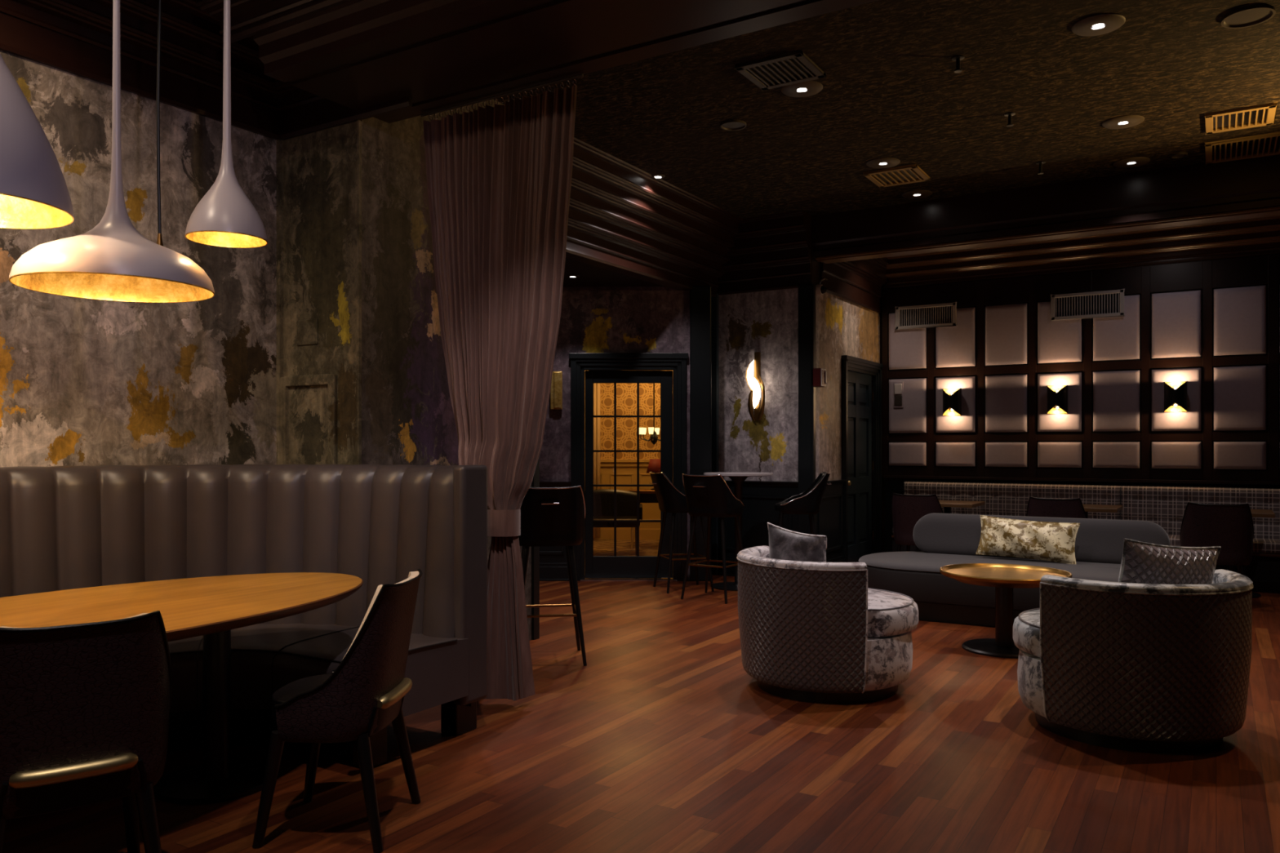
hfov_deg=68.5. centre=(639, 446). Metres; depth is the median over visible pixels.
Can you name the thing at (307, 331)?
plate
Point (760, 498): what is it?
trim
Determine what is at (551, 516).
bar stool
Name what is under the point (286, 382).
trim
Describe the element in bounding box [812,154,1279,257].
trim
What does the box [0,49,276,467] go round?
wall
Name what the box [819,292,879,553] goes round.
wall
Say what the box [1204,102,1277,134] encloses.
ceiling vent
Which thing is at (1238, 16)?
grille
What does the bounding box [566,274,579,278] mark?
recessed light
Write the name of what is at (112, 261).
pendant lamp
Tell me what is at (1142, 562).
throw pillow
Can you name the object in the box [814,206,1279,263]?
trim
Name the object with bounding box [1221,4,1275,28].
ceiling speaker
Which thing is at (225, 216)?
pendant lamp
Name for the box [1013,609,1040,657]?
seat cushion
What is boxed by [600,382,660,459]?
wall
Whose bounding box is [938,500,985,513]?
cafe table
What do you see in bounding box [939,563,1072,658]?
tray table
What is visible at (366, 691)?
dining chair
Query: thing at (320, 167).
wall
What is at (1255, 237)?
trim
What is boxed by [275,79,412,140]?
trim
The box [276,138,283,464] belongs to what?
trim
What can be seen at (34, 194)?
pendant lamp
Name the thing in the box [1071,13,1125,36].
recessed light
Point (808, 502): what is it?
bar stool
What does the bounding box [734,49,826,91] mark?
ceiling vent
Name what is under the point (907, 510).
chair
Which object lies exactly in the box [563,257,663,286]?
ceiling
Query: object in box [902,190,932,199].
recessed light
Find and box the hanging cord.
[155,0,163,246]
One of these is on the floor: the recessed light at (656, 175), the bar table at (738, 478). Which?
the bar table at (738, 478)
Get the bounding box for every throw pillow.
[767,522,826,562]
[1118,537,1221,584]
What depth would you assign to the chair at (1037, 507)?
8.38 m
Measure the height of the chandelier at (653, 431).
1.660 m
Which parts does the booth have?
seat, panel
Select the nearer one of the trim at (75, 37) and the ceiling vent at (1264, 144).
the trim at (75, 37)
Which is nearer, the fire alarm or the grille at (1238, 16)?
the grille at (1238, 16)
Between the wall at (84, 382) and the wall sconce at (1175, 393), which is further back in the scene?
the wall sconce at (1175, 393)
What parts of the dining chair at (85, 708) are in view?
leg, brass handle, leg, leg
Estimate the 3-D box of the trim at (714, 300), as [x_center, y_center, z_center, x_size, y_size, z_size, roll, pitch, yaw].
[0.759,-0.130,9.706,0.100,2.900,0.049,0,0,31]
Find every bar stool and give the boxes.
[518,485,586,666]
[648,471,714,593]
[680,473,744,604]
[774,471,831,534]
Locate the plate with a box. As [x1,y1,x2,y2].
[296,318,318,345]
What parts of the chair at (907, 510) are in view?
leg, leg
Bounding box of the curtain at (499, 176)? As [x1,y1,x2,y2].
[422,84,577,701]
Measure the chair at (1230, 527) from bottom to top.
0.870 m
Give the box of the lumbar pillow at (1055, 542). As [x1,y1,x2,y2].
[975,515,1079,564]
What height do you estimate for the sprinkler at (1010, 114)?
0.082 m
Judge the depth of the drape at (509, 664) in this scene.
4.82 m
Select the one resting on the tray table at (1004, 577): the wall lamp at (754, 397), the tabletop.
the tabletop
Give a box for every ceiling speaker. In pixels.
[720,120,746,130]
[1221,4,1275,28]
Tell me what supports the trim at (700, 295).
attached to the wall at (766, 322)
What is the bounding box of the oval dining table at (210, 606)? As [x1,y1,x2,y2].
[0,572,363,804]
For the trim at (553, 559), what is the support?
attached to the wall at (593, 319)
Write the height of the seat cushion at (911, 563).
0.053 m
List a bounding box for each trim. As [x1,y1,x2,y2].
[0,0,279,139]
[195,0,351,43]
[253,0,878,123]
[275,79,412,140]
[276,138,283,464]
[280,373,337,464]
[356,120,361,464]
[531,456,539,639]
[539,481,571,581]
[565,137,742,297]
[584,459,660,539]
[689,285,711,581]
[711,293,718,575]
[716,480,798,576]
[717,210,811,295]
[798,284,815,534]
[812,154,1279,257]
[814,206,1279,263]
[815,479,846,562]
[820,257,888,313]
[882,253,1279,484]
[883,215,1279,288]
[884,478,1279,551]
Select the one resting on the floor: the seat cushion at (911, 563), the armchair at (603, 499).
the armchair at (603, 499)
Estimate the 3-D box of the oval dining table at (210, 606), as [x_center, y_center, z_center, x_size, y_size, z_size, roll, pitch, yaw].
[-1.919,0.945,3.262,1.162,0.750,2.252,0,0,31]
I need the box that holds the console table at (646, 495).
[629,488,657,549]
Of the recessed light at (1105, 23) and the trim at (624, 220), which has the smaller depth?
the recessed light at (1105, 23)
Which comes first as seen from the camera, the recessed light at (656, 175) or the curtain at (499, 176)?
the curtain at (499, 176)
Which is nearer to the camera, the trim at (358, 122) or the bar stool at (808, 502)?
the trim at (358, 122)
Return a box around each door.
[568,352,688,581]
[841,355,883,562]
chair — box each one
[0,610,172,852]
[252,568,422,852]
[891,493,943,551]
[1026,496,1086,518]
[1179,502,1253,576]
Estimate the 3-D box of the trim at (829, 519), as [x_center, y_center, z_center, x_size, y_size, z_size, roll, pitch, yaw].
[1.931,0.834,9.540,0.057,0.978,0.810,0,0,31]
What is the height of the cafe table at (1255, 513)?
0.750 m
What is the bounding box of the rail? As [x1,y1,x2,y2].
[420,73,583,119]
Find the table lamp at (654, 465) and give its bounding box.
[646,458,660,489]
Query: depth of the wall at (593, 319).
9.28 m
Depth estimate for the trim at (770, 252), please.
9.28 m
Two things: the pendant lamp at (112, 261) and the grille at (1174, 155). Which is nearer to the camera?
the pendant lamp at (112, 261)
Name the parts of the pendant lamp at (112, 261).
lamp shade, stem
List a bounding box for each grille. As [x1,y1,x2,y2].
[722,122,744,128]
[1173,154,1186,156]
[1224,8,1271,25]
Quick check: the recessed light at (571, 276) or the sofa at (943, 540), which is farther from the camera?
the recessed light at (571, 276)
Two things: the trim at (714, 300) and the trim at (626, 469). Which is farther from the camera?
the trim at (626, 469)
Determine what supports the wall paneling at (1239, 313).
attached to the wall at (881, 314)
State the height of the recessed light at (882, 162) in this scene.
0.012 m
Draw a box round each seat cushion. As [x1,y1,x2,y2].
[858,551,1120,582]
[867,588,918,637]
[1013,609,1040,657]
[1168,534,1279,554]
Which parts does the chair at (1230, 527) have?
leg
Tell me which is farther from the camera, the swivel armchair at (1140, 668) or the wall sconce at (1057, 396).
the wall sconce at (1057, 396)
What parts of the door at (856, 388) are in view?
panel, panel, panel, panel, panel, panel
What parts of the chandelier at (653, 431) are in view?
lamp shade, lamp shade, lamp shade, stem, lamp shade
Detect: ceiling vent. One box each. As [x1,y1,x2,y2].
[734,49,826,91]
[862,164,930,187]
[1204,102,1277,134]
[1204,131,1279,164]
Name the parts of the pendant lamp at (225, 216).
lamp shade, stem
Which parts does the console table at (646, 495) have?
leg, drawer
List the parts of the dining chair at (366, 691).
leg, seat, leg, leg, brass handle, leg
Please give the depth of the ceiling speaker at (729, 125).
6.56 m
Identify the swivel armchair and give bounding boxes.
[736,545,918,704]
[1013,568,1253,754]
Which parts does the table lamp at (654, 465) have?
lamp shade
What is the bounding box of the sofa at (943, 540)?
[858,512,1169,626]
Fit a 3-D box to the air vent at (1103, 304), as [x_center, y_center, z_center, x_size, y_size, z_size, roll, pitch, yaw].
[4.660,-1.475,9.806,0.702,0.282,0.030,0,0,31]
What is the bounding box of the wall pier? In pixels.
[360,98,531,639]
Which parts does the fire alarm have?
plate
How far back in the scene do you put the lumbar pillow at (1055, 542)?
7.23 m
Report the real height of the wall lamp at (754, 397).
0.691 m
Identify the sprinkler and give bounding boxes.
[951,54,964,72]
[1004,111,1015,126]
[1035,160,1045,174]
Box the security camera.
[815,277,827,295]
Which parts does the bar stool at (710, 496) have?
leg, handle, leg, leg, leg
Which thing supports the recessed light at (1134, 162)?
in the ceiling at (891, 87)
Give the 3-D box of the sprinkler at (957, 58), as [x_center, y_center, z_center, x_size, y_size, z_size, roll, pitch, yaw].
[1.839,-2.209,5.440,0.070,0.082,0.070,0,0,31]
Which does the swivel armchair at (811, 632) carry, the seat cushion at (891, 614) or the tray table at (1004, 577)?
the seat cushion at (891, 614)
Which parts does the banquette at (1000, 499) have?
backrest, frame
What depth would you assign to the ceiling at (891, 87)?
6.06 m
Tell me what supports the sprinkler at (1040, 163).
attached to the ceiling at (891, 87)
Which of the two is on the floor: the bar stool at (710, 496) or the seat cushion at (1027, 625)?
the bar stool at (710, 496)
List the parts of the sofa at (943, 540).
seat, backrest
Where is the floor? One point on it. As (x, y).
(664, 742)
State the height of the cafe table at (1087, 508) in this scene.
0.750 m
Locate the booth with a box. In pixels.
[0,464,487,767]
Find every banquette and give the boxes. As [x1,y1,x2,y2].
[891,481,1120,551]
[1120,485,1279,593]
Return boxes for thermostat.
[893,381,903,407]
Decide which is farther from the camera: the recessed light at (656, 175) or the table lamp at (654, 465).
the table lamp at (654, 465)
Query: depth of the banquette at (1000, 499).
10.00 m
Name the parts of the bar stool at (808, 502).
seat, leg, leg, leg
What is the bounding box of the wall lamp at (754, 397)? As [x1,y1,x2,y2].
[746,351,764,421]
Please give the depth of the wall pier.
5.41 m
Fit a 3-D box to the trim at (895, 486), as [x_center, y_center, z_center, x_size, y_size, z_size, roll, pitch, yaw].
[6.828,0.837,8.569,9.300,0.973,0.057,0,0,31]
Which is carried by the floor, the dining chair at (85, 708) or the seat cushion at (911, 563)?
the dining chair at (85, 708)
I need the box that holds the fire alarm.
[811,368,826,387]
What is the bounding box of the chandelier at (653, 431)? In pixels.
[639,382,660,444]
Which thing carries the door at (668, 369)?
in the wall at (593, 319)
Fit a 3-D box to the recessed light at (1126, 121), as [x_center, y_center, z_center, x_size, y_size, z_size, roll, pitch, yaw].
[3.344,-2.244,6.511,0.260,0.012,0.260,0,0,31]
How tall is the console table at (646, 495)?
0.760 m
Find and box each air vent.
[894,302,956,330]
[1050,288,1124,320]
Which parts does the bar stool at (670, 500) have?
leg, leg, leg, leg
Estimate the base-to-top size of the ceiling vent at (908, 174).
0.020 m
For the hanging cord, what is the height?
1.500 m
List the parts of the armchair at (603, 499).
seat, backrest, leg, armrest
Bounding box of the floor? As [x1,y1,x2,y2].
[2,539,1279,852]
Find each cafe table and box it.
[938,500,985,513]
[1082,504,1122,518]
[1226,509,1275,598]
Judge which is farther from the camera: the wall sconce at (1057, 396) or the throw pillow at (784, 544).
the wall sconce at (1057, 396)
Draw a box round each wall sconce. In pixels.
[942,388,961,415]
[1047,385,1067,413]
[1164,381,1186,412]
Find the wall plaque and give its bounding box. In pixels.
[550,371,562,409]
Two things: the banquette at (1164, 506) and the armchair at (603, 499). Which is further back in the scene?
the armchair at (603, 499)
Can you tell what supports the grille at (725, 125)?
attached to the ceiling speaker at (729, 125)
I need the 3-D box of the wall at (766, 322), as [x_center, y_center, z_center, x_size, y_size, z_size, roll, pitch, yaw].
[1.242,-0.130,9.557,1.140,2.900,0.200,0,0,31]
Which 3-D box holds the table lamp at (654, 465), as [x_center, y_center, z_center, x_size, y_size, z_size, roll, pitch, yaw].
[0.200,0.359,12.150,0.240,0.400,0.240,0,0,0]
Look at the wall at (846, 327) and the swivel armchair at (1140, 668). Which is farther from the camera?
the wall at (846, 327)
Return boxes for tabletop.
[939,563,1072,584]
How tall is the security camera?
0.175 m
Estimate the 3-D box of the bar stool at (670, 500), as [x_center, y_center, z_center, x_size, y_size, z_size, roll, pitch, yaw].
[0.358,0.777,8.709,0.537,1.090,0.459,0,0,-16]
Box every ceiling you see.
[493,0,1279,218]
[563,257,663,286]
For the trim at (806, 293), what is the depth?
9.17 m
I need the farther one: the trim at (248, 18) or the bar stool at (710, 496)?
the bar stool at (710, 496)
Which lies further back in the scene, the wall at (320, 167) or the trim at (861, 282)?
the trim at (861, 282)
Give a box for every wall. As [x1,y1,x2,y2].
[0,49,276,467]
[283,121,356,464]
[539,286,689,580]
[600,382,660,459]
[718,288,819,481]
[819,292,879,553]
[880,284,1279,552]
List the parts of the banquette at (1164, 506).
backrest, rail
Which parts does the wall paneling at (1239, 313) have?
padded panel, padded panel, padded panel, padded panel, padded panel, padded panel, padded panel, padded panel, padded panel, padded panel, padded panel, padded panel, padded panel, padded panel, padded panel, padded panel, padded panel, padded panel, padded panel, padded panel, padded panel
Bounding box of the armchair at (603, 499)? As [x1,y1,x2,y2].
[584,488,642,555]
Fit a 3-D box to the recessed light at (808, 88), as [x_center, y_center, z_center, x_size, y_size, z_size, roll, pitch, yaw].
[1.016,-2.244,5.906,0.260,0.012,0.260,0,0,31]
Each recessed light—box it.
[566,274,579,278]
[652,173,665,178]
[781,80,822,97]
[866,157,900,168]
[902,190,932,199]
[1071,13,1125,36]
[1102,115,1144,128]
[1113,156,1150,168]
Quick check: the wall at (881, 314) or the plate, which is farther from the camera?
the wall at (881, 314)
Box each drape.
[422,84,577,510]
[487,535,535,700]
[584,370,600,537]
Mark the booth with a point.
(62, 527)
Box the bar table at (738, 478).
[703,471,773,591]
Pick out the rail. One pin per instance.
(573, 77)
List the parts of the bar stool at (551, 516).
leg, leg, handle, leg, leg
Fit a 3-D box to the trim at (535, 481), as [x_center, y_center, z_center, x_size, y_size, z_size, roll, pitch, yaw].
[-0.759,-0.230,6.479,0.120,3.100,0.060,0,0,31]
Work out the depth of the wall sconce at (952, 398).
10.36 m
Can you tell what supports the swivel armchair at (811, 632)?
on the floor
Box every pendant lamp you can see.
[0,53,74,229]
[8,0,214,302]
[184,0,267,248]
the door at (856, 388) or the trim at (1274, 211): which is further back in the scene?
the door at (856, 388)
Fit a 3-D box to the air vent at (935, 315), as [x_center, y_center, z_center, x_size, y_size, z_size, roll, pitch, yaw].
[3.239,-1.480,10.675,0.692,0.272,0.030,0,0,31]

